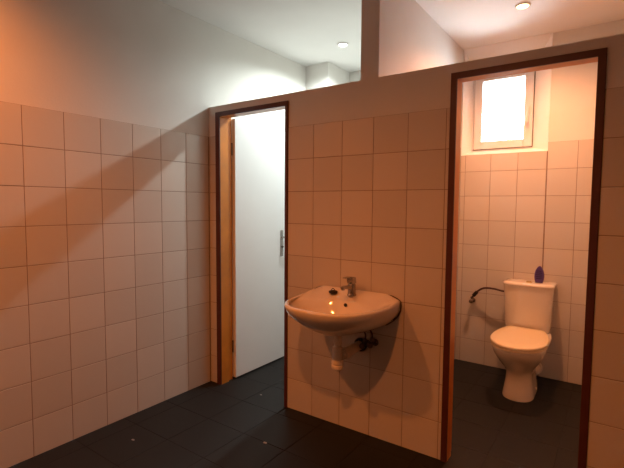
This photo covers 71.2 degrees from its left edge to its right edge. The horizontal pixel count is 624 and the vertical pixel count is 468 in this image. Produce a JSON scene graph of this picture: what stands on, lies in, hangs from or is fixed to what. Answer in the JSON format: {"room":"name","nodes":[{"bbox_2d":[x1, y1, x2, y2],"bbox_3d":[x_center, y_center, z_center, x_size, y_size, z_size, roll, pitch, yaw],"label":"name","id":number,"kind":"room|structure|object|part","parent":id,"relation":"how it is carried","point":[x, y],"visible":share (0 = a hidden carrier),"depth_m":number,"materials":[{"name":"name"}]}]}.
{"room":"public restroom","nodes":[
{"label":"public restroom","id":0,"kind":"room"},
{"bbox_2d":[0,0,305,467],"bbox_3d":[-1.414,-0.147,2.313,0.121,2.600,5.873,3,5,35],"label":"wall","id":1,"kind":"structure","parent":0,"point":[105,304],"depth_m":2.52,"materials":[{"name":"white tile"}]},
{"bbox_2d":[9,356,581,467],"bbox_3d":[0.222,1.299,1.255,4.140,0.121,5.873,3,5,35],"label":"floor","id":2,"kind":"structure","parent":0,"point":[211,424],"depth_m":2.49,"materials":[{"name":"tile"}]},
{"bbox_2d":[490,278,556,401],"bbox_3d":[1.488,0.747,3.092,0.363,0.756,0.757,3,5,35],"label":"toilet","id":3,"kind":"object","parent":2,"relation":"on","point":[520,346],"visible":1,"depth_m":3.09,"materials":[{"name":"white ceramic"}]},
{"bbox_3d":[1.428,0.740,2.999,0.348,0.015,0.525,3,5,35],"label":"seat","id":4,"kind":"part","parent":3,"relation":"part of","materials":[{"name":"beige plastic"}]},
{"bbox_3d":[1.429,0.717,3.000,0.356,0.025,0.541,3,5,35],"label":"lid","id":5,"kind":"part","parent":3,"relation":"part of","materials":[{"name":"beige plastic"}]},
{"bbox_3d":[1.490,0.933,3.103,0.344,0.382,0.724,3,5,35],"label":"bowl","id":6,"kind":"part","parent":3,"relation":"part of","materials":[{"name":"white ceramic"}]},
{"bbox_3d":[1.642,0.376,3.296,0.350,0.025,0.199,3,5,35],"label":"cistern lid","id":7,"kind":"part","parent":3,"relation":"part of","materials":[{"name":"white ceramic"}]},
{"bbox_2d":[534,266,543,282],"bbox_3d":[1.704,0.303,3.264,0.066,0.126,0.036,3,5,35],"label":"air freshener","id":8,"kind":"object","parent":3,"relation":"on","point":[539,272],"visible":1,"depth_m":3.25,"materials":[{"name":"plastic"}]},
{"bbox_2d":[305,62,348,89],"bbox_3d":[0.141,-0.263,4.218,0.251,2.600,0.374,3,5,35],"label":"wall","id":9,"kind":"structure","parent":0,"point":[325,74],"depth_m":4.00,"materials":[{"name":"white paint"}]},
{"bbox_2d":[159,0,623,71],"bbox_3d":[0.242,-1.415,1.073,4.140,0.120,5.873,3,5,35],"label":"ceiling","id":10,"kind":"structure","parent":0,"point":[304,32],"depth_m":3.01,"materials":[{"name":"paint"}]},
{"bbox_2d":[337,42,348,46],"bbox_3d":[0.247,-1.509,3.475,0.092,0.012,0.092,3,5,35],"label":"recessed light","id":11,"kind":"object","parent":10,"relation":"in","point":[340,44],"visible":1,"depth_m":3.46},
{"bbox_2d":[515,2,530,9],"bbox_3d":[1.346,-1.455,2.780,0.092,0.012,0.092,3,5,35],"label":"recessed light","id":12,"kind":"object","parent":10,"relation":"in","point":[523,5],"visible":1,"depth_m":2.77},
{"bbox_3d":[1.346,-1.456,2.780,0.066,0.008,0.066,3,5,35],"label":"lamp glass","id":13,"kind":"part","parent":12,"relation":"part of","materials":[{"name":"white glass"}]},
{"bbox_2d":[209,0,623,467],"bbox_3d":[0.888,-0.116,2.099,3.912,2.600,0.121,3,5,35],"label":"wall partition","id":14,"kind":"structure","parent":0,"point":[368,158],"depth_m":2.37,"materials":[{"name":"white tile"}]},
{"bbox_2d":[215,100,288,407],"bbox_3d":[-0.195,0.116,3.282,0.652,1.964,0.801,3,5,35],"label":"door","id":15,"kind":"structure","parent":14,"relation":"in","point":[252,207],"depth_m":3.31,"materials":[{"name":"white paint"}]},
{"bbox_3d":[-0.254,0.077,3.666,0.006,0.220,0.032,3,5,35],"label":"handle plate","id":16,"kind":"part","parent":15,"relation":"part of","materials":[{"name":"silver metal"}]},
{"bbox_2d":[284,276,401,370],"bbox_3d":[0.113,0.483,2.325,0.579,0.491,0.459,3,5,35],"label":"washbasin","id":17,"kind":"object","parent":14,"relation":"attached to","point":[349,311],"visible":0.97,"depth_m":2.32,"materials":[{"name":"white ceramic"}]},
{"bbox_2d":[329,288,337,293],"bbox_3d":[0.121,0.325,2.496,0.052,0.030,0.052,3,5,35],"label":"plug","id":18,"kind":"object","parent":17,"relation":"on","point":[331,291],"visible":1,"depth_m":2.48,"materials":[{"name":"black rubber"}]},
{"bbox_2d":[332,346,342,360],"bbox_3d":[0.137,0.638,2.336,0.056,0.078,0.056,3,5,35],"label":"drain pipe","id":19,"kind":"object","parent":17,"relation":"on","point":[337,351],"depth_m":2.31,"materials":[{"name":"white plastic"}]},
{"bbox_2d":[284,286,400,336],"bbox_3d":[0.112,0.436,2.321,0.574,0.218,0.456,3,5,35],"label":"basin","id":20,"kind":"object","parent":17,"relation":"in","point":[352,311],"depth_m":2.30,"materials":[{"name":"white ceramic"}]},
{"bbox_2d":[341,276,355,296],"bbox_3d":[0.199,0.290,2.398,0.052,0.113,0.134,3,5,35],"label":"faucet","id":21,"kind":"object","parent":17,"relation":"on","point":[351,281],"depth_m":2.41,"materials":[{"name":"silver metal"}]},
{"bbox_3d":[0.220,0.639,2.412,0.057,0.053,0.211,3,5,35],"label":"waste arm","id":22,"kind":"part","parent":17,"relation":"part of","materials":[{"name":"white plastic"}]},
{"bbox_2d":[359,332,369,348],"bbox_3d":[0.290,0.578,2.442,0.051,0.126,0.074,3,5,35],"label":"angle valve","id":23,"kind":"object","parent":14,"relation":"attached to","point":[365,341],"visible":0.66,"depth_m":2.43,"materials":[{"name":"metal"}]},
{"bbox_3d":[0.279,0.622,2.421,0.034,0.034,0.022,3,5,35],"label":"valve knob","id":24,"kind":"part","parent":23,"relation":"part of","materials":[{"name":"metal"}]},
{"bbox_2d":[367,331,378,348],"bbox_3d":[0.327,0.565,2.416,0.060,0.128,0.074,3,5,35],"label":"angle valve","id":25,"kind":"object","parent":14,"relation":"attached to","point":[374,341],"visible":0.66,"depth_m":2.40,"materials":[{"name":"metal"}]},
{"bbox_3d":[0.320,0.610,2.392,0.034,0.034,0.022,3,5,35],"label":"valve knob","id":26,"kind":"part","parent":25,"relation":"part of","materials":[{"name":"metal"}]},
{"bbox_2d":[440,47,607,467],"bbox_3d":[0.967,0.206,2.062,0.632,1.964,0.130,3,5,35],"label":"door frame","id":27,"kind":"structure","parent":14,"relation":"in","point":[596,55],"depth_m":1.99,"materials":[{"name":"brown paint"}]},
{"bbox_2d":[388,0,463,358],"bbox_3d":[0.788,-0.185,3.118,0.112,2.600,1.439,3,5,35],"label":"wall","id":28,"kind":"structure","parent":0,"point":[416,41],"depth_m":2.78,"materials":[{"name":"white paint"}]},
{"bbox_2d":[349,19,623,384],"bbox_3d":[1.830,-0.199,3.442,3.912,2.600,0.301,3,5,35],"label":"wall","id":29,"kind":"structure","parent":0,"point":[519,213],"depth_m":3.32,"materials":[{"name":"white tile"}]},
{"bbox_2d":[469,287,503,302],"bbox_3d":[1.423,0.501,3.532,0.292,0.155,0.077,3,5,39],"label":"hose","id":30,"kind":"object","parent":29,"relation":"attached to","point":[475,293],"visible":0.93,"depth_m":3.56,"materials":[{"name":"metal"}]},
{"bbox_2d":[471,71,535,151],"bbox_3d":[1.593,-1.014,3.614,0.482,0.660,0.290,3,5,35],"label":"window","id":31,"kind":"structure","parent":29,"relation":"in","point":[478,144],"depth_m":3.55,"materials":[{"name":"white plastic"}]},
{"bbox_3d":[1.686,-0.934,3.402,0.016,0.120,0.043,3,5,35],"label":"handle","id":32,"kind":"part","parent":31,"relation":"part of","materials":[{"name":"white plastic"}]},
{"bbox_2d":[461,33,552,155],"bbox_3d":[1.598,-1.077,3.551,0.644,0.865,0.300,3,5,35],"label":"trim","id":33,"kind":"structure","parent":29,"relation":"attached to","point":[542,77],"depth_m":3.40,"materials":[{"name":"white paint"}]}
]}

